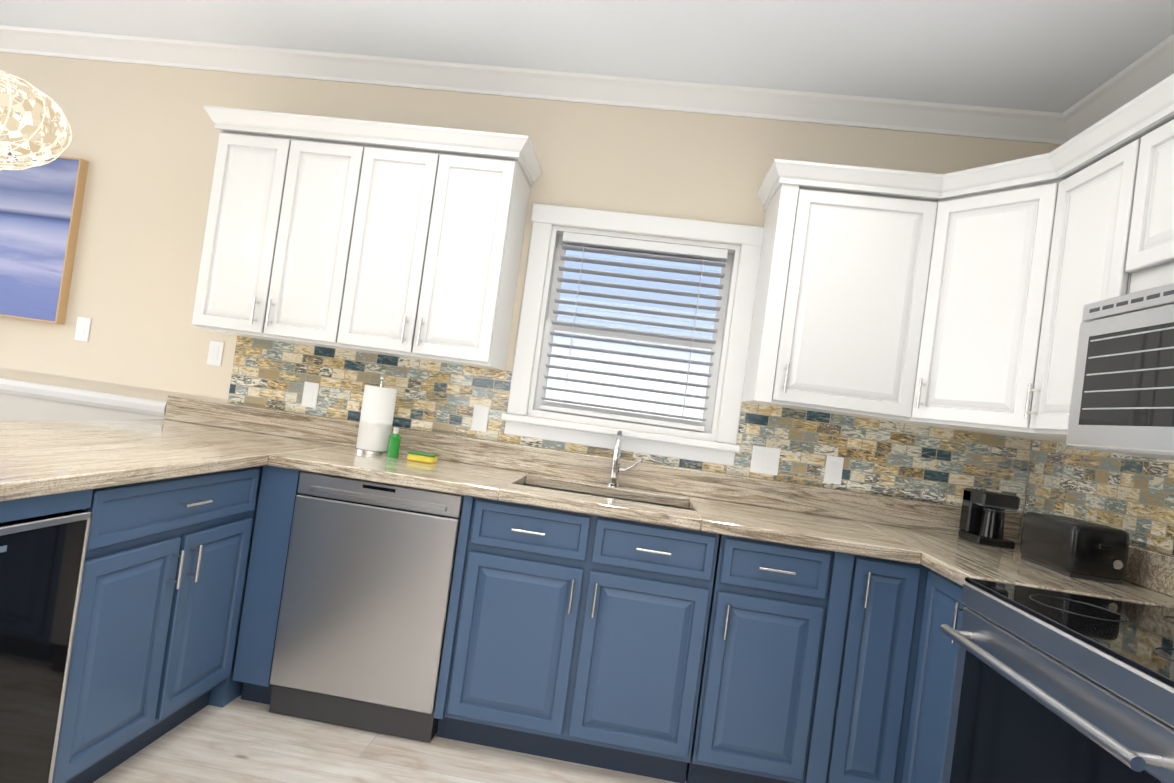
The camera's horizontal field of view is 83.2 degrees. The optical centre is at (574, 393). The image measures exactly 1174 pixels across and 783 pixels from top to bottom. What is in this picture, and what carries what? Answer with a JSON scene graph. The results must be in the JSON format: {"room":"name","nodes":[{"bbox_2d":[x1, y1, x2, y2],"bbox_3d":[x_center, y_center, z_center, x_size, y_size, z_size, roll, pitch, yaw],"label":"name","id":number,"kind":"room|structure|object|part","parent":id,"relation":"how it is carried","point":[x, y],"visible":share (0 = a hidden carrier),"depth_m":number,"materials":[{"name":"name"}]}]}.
{"room":"kitchen","nodes":[
{"label":"kitchen","id":0,"kind":"room"},
{"bbox_2d":[93,694,686,782],"bbox_3d":[-2.532,0.923,-0.728,8.013,0.060,7.865,8,-1,6],"label":"floor","id":1,"kind":"structure","parent":0,"point":[238,739],"depth_m":2.17,"materials":[{"name":"beige wood"}]},
{"bbox_2d":[0,510,91,782],"bbox_3d":[-1.568,0.646,1.390,0.611,0.817,0.530,8,-1,6],"label":"wine cooler","id":2,"kind":"object","parent":1,"relation":"on","point":[42,560],"visible":0.81,"depth_m":1.52,"materials":[{"name":"black glass"}]},
{"bbox_2d":[0,466,262,782],"bbox_3d":[-1.524,0.638,2.030,0.624,0.880,0.740,8,-1,6],"label":"base cabinet","id":3,"kind":"object","parent":1,"relation":"on","point":[159,613],"depth_m":1.91,"materials":[{"name":"blue paint"}]},
{"bbox_2d":[0,420,267,500],"bbox_3d":[-1.647,0.140,1.208,0.898,0.040,2.340,8,-1,6],"label":"countertop","id":4,"kind":"structure","parent":3,"relation":"on","point":[43,457],"depth_m":1.91,"materials":[{"name":"brown stone"}]},
{"bbox_2d":[236,682,242,697],"bbox_3d":[-1.466,0.658,2.712,0.604,0.880,0.628,8,-1,6],"label":"base cabinet","id":5,"kind":"object","parent":1,"relation":"on","point":[239,685],"depth_m":2.45,"materials":[{"name":"blue paint"}]},
{"bbox_2d":[269,471,463,742],"bbox_3d":[-0.716,0.756,2.593,0.598,0.871,0.571,8,-1,6],"label":"dishwasher","id":6,"kind":"object","parent":1,"relation":"on","point":[363,613],"visible":0.92,"depth_m":2.32,"materials":[{"name":"grey metal"}]},
{"bbox_2d":[434,495,724,782],"bbox_3d":[0.026,0.857,2.559,0.889,0.880,0.625,8,-1,6],"label":"base cabinet","id":7,"kind":"object","parent":1,"relation":"on","point":[672,654],"depth_m":2.26,"materials":[{"name":"blue paint"}]},
{"bbox_3d":[-0.422,0.792,2.342,0.032,0.879,0.100,8,-1,6],"label":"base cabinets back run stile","id":8,"kind":"part","parent":7,"relation":"part of","materials":[{"name":"wood"}]},
{"bbox_2d":[72,395,1023,563],"bbox_3d":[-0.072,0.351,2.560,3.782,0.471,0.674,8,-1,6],"label":"countertop","id":9,"kind":"structure","parent":7,"relation":"on","point":[186,437],"depth_m":2.74,"materials":[{"name":"brown stone"}]},
{"bbox_2d":[354,376,396,454],"bbox_3d":[-0.850,0.090,2.850,0.150,0.334,0.150,8,-1,6],"label":"paper towel holder","id":10,"kind":"object","parent":9,"relation":"on","point":[376,419],"visible":0.92,"depth_m":2.79,"materials":[{"name":"white paper"}]},
{"bbox_2d":[387,427,400,457],"bbox_3d":[-0.757,0.206,2.776,0.048,0.125,0.048,8,-1,6],"label":"soap bottle","id":11,"kind":"object","parent":9,"relation":"on","point":[394,444],"visible":1,"depth_m":2.76,"materials":[{"name":"green plastic"}]},
{"bbox_2d":[407,451,437,463],"bbox_3d":[-0.635,0.267,2.757,0.110,0.036,0.070,8,-1,6],"label":"sponge","id":12,"kind":"object","parent":9,"relation":"on","point":[423,457],"visible":1,"depth_m":2.73,"materials":[{"name":"yellow"}]},
{"bbox_2d":[958,488,1019,548],"bbox_3d":[1.610,0.484,2.560,0.135,0.200,0.185,8,-1,6],"label":"coffee maker","id":13,"kind":"object","parent":9,"relation":"on","point":[982,518],"visible":1,"depth_m":2.52,"materials":[{"name":"black plastic"}]},
{"bbox_2d":[1020,512,1129,584],"bbox_3d":[1.608,0.492,2.131,0.170,0.166,0.298,8,-1,6],"label":"toaster","id":14,"kind":"object","parent":9,"relation":"on","point":[1074,547],"visible":1,"depth_m":2.02,"materials":[{"name":"black plastic"}]},
{"bbox_2d":[693,535,860,782],"bbox_3d":[0.677,0.943,2.492,0.431,0.880,0.625,8,-1,6],"label":"base cabinet","id":15,"kind":"object","parent":1,"relation":"on","point":[785,611],"depth_m":2.18,"materials":[{"name":"blue paint"}]},
{"bbox_2d":[833,556,928,782],"bbox_3d":[0.965,0.981,2.462,0.273,0.880,0.625,8,-1,6],"label":"base cabinet","id":16,"kind":"object","parent":1,"relation":"on","point":[884,638],"depth_m":2.15,"materials":[{"name":"blue paint"}]},
{"bbox_2d":[901,569,965,782],"bbox_3d":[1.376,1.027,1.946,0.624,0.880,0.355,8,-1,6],"label":"base cabinet","id":17,"kind":"object","parent":1,"relation":"on","point":[925,755],"visible":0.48,"depth_m":1.97,"materials":[{"name":"blue paint"}]},
{"bbox_2d":[920,511,1173,607],"bbox_3d":[1.424,0.512,1.923,0.658,0.152,0.287,8,-1,6],"label":"countertop","id":18,"kind":"structure","parent":17,"relation":"on","point":[1148,579],"depth_m":2.01,"materials":[{"name":"brown stone"}]},
{"bbox_2d":[940,577,1173,782],"bbox_3d":[1.284,0.865,1.396,0.728,1.155,0.756,8,-1,6],"label":"range","id":19,"kind":"object","parent":1,"relation":"on","point":[1052,686],"visible":1,"depth_m":1.43,"materials":[{"name":"grey metal"}]},
{"bbox_2d":[0,52,1060,515],"bbox_3d":[-1.965,-0.302,3.169,8.013,2.665,0.120,8,-1,6],"label":"wall","id":20,"kind":"structure","parent":0,"point":[144,140],"depth_m":3.10,"materials":[{"name":"beige paint"}]},
{"bbox_2d":[0,152,88,323],"bbox_3d":[-3.050,-0.808,3.210,1.348,0.790,0.044,8,-1,6],"label":"framed picture","id":21,"kind":"object","parent":20,"relation":"attached to","point":[40,210],"visible":1,"depth_m":3.14,"materials":[{"name":"brown wood"}]},
{"bbox_2d":[0,393,164,420],"bbox_3d":[-3.954,0.303,3.283,4.026,0.940,0.006,8,-1,6],"label":"wall","id":22,"kind":"structure","parent":20,"relation":"attached to","point":[17,408],"depth_m":3.14,"materials":[{"name":"white paint"}]},
{"bbox_2d":[74,316,90,341],"bbox_3d":[-2.340,-0.305,3.142,0.070,0.114,0.008,8,-1,6],"label":"switch plate","id":23,"kind":"object","parent":20,"relation":"attached to","point":[82,328],"visible":1,"depth_m":3.14,"materials":[{"name":"white plastic"}]},
{"bbox_2d":[0,378,166,416],"bbox_3d":[-3.951,0.273,3.275,4.026,1.000,0.022,8,-1,6],"label":"trim","id":24,"kind":"structure","parent":20,"relation":"attached to","point":[86,397],"depth_m":3.11,"materials":[{"name":"white wood"}]},
{"bbox_2d":[207,340,223,365],"bbox_3d":[-1.670,-0.185,3.072,0.070,0.114,0.008,8,-1,6],"label":"switch plate","id":25,"kind":"object","parent":20,"relation":"attached to","point":[215,354],"visible":1,"depth_m":3.07,"materials":[{"name":"white plastic"}]},
{"bbox_2d":[192,107,367,348],"bbox_3d":[-1.204,-0.678,2.878,0.635,0.907,0.330,8,-1,6],"label":"upper cabinet","id":26,"kind":"object","parent":20,"relation":"attached to","point":[281,216],"depth_m":2.71,"materials":[{"name":"white paint"}]},
{"bbox_2d":[336,122,535,370],"bbox_3d":[-0.578,-0.595,2.814,0.635,0.907,0.330,8,-1,6],"label":"upper cabinet","id":27,"kind":"object","parent":20,"relation":"attached to","point":[391,239],"depth_m":2.65,"materials":[{"name":"white paint"}]},
{"bbox_2d":[227,336,1031,516],"bbox_3d":[0.135,0.119,2.883,3.484,0.318,0.008,8,-1,6],"label":"backsplash","id":28,"kind":"structure","parent":20,"relation":"attached to","point":[921,463],"depth_m":2.82,"materials":[{"name":"tile"}]},
{"bbox_2d":[301,381,318,407],"bbox_3d":[-1.205,0.007,3.012,0.070,0.114,0.008,8,-1,6],"label":"electrical outlet plate","id":29,"kind":"object","parent":28,"relation":"attached to","point":[310,394],"visible":1,"depth_m":3.01,"materials":[{"name":"white plastic"}]},
{"bbox_2d":[471,405,489,431],"bbox_3d":[-0.419,0.112,2.930,0.070,0.114,0.008,8,-1,6],"label":"electrical outlet plate","id":30,"kind":"object","parent":28,"relation":"attached to","point":[480,417],"visible":1,"depth_m":2.93,"materials":[{"name":"white plastic"}]},
{"bbox_2d":[750,445,780,475],"bbox_3d":[0.808,0.285,2.803,0.115,0.114,0.008,8,-1,6],"label":"electrical outlet plate","id":31,"kind":"object","parent":28,"relation":"attached to","point":[764,460],"visible":1,"depth_m":2.80,"materials":[{"name":"white plastic"}]},
{"bbox_2d":[824,455,843,483],"bbox_3d":[1.088,0.322,2.774,0.070,0.114,0.008,8,-1,6],"label":"electrical outlet plate","id":32,"kind":"object","parent":28,"relation":"attached to","point":[833,470],"visible":1,"depth_m":2.77,"materials":[{"name":"white plastic"}]},
{"bbox_2d":[501,203,763,465],"bbox_3d":[0.255,-0.263,2.915,1.031,1.028,0.175,8,-1,6],"label":"window","id":33,"kind":"structure","parent":20,"relation":"in","point":[724,447],"depth_m":2.92,"materials":[{"name":"white wood"}]},
{"bbox_2d":[539,232,727,431],"bbox_3d":[0.257,-0.275,2.913,0.727,0.797,0.046,8,-1,6],"label":"window blinds","id":34,"kind":"object","parent":33,"relation":"attached to","point":[647,246],"visible":1,"depth_m":2.91,"materials":[{"name":"white plastic"}]},
{"bbox_3d":[0.259,-0.267,2.945,0.826,0.852,0.114,8,-1,6],"label":"sash frame","id":35,"kind":"part","parent":33,"relation":"part of","materials":[{"name":"white"}]},
{"bbox_2d":[741,159,936,423],"bbox_3d":[1.040,-0.380,2.646,0.576,0.907,0.331,8,-1,6],"label":"upper cabinet","id":36,"kind":"object","parent":20,"relation":"attached to","point":[836,324],"depth_m":2.48,"materials":[{"name":"white paint"}]},
{"bbox_2d":[0,0,1173,112],"bbox_3d":[-2.167,-1.777,-0.677,8.013,0.060,7.865,8,-1,6],"label":"ceiling","id":37,"kind":"structure","parent":0,"point":[1059,56],"depth_m":2.52,"materials":[{"name":"white paint"}]},
{"bbox_2d":[0,70,71,169],"bbox_3d":[-1.773,-1.163,2.004,0.470,0.948,0.477,8,-1,6],"label":"pendant light","id":38,"kind":"object","parent":37,"relation":"hanging from","point":[32,110],"visible":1,"depth_m":2.00,"materials":[{"name":"white"}]},
{"bbox_2d":[0,25,1173,144],"bbox_3d":[-2.178,-1.703,-0.678,7.811,0.087,7.663,8,-1,6],"label":"crown molding","id":39,"kind":"structure","parent":0,"point":[1154,66],"depth_m":2.88,"materials":[{"name":"white wood"}]},
{"bbox_3d":[1.547,0.090,-1.156,0.100,2.665,7.765,8,-1,6],"label":"wall","id":40,"kind":"structure","parent":0,"visible":0},
{"bbox_2d":[909,422,1052,440],"bbox_3d":[1.612,-0.307,2.447,0.608,0.907,0.609,8,-1,6],"label":"upper cabinet","id":41,"kind":"object","parent":40,"relation":"attached to","point":[947,425],"depth_m":2.47,"materials":[{"name":"white paint"}]},
{"bbox_2d":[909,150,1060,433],"bbox_3d":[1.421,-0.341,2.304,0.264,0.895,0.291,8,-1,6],"label":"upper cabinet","id":42,"kind":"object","parent":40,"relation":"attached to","point":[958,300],"depth_m":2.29,"materials":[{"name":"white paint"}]},
{"bbox_2d":[1025,98,1140,441],"bbox_3d":[1.687,-0.306,1.955,0.360,0.907,0.351,8,-1,6],"label":"upper cabinet","id":43,"kind":"object","parent":40,"relation":"attached to","point":[1095,171],"depth_m":1.99,"materials":[{"name":"white paint"}]},
{"bbox_2d":[1023,440,1173,556],"bbox_3d":[1.753,0.314,1.649,0.008,0.318,2.112,8,-1,6],"label":"backsplash","id":44,"kind":"structure","parent":40,"relation":"attached to","point":[1132,496],"depth_m":2.24,"materials":[{"name":"tile"}]},
{"bbox_2d":[1117,78,1173,296],"bbox_3d":[1.656,-0.502,1.404,0.360,0.548,0.756,8,-1,6],"label":"upper cabinet","id":45,"kind":"object","parent":40,"relation":"attached to","point":[1147,259],"depth_m":1.73,"materials":[{"name":"white paint"}]},
{"bbox_2d":[1066,283,1173,460],"bbox_3d":[1.542,-0.031,1.400,0.461,0.390,0.754,8,-1,6],"label":"microwave","id":46,"kind":"object","parent":45,"relation":"attached to","point":[1122,399],"visible":1,"depth_m":1.60,"materials":[{"name":"silver metal"}]}
]}

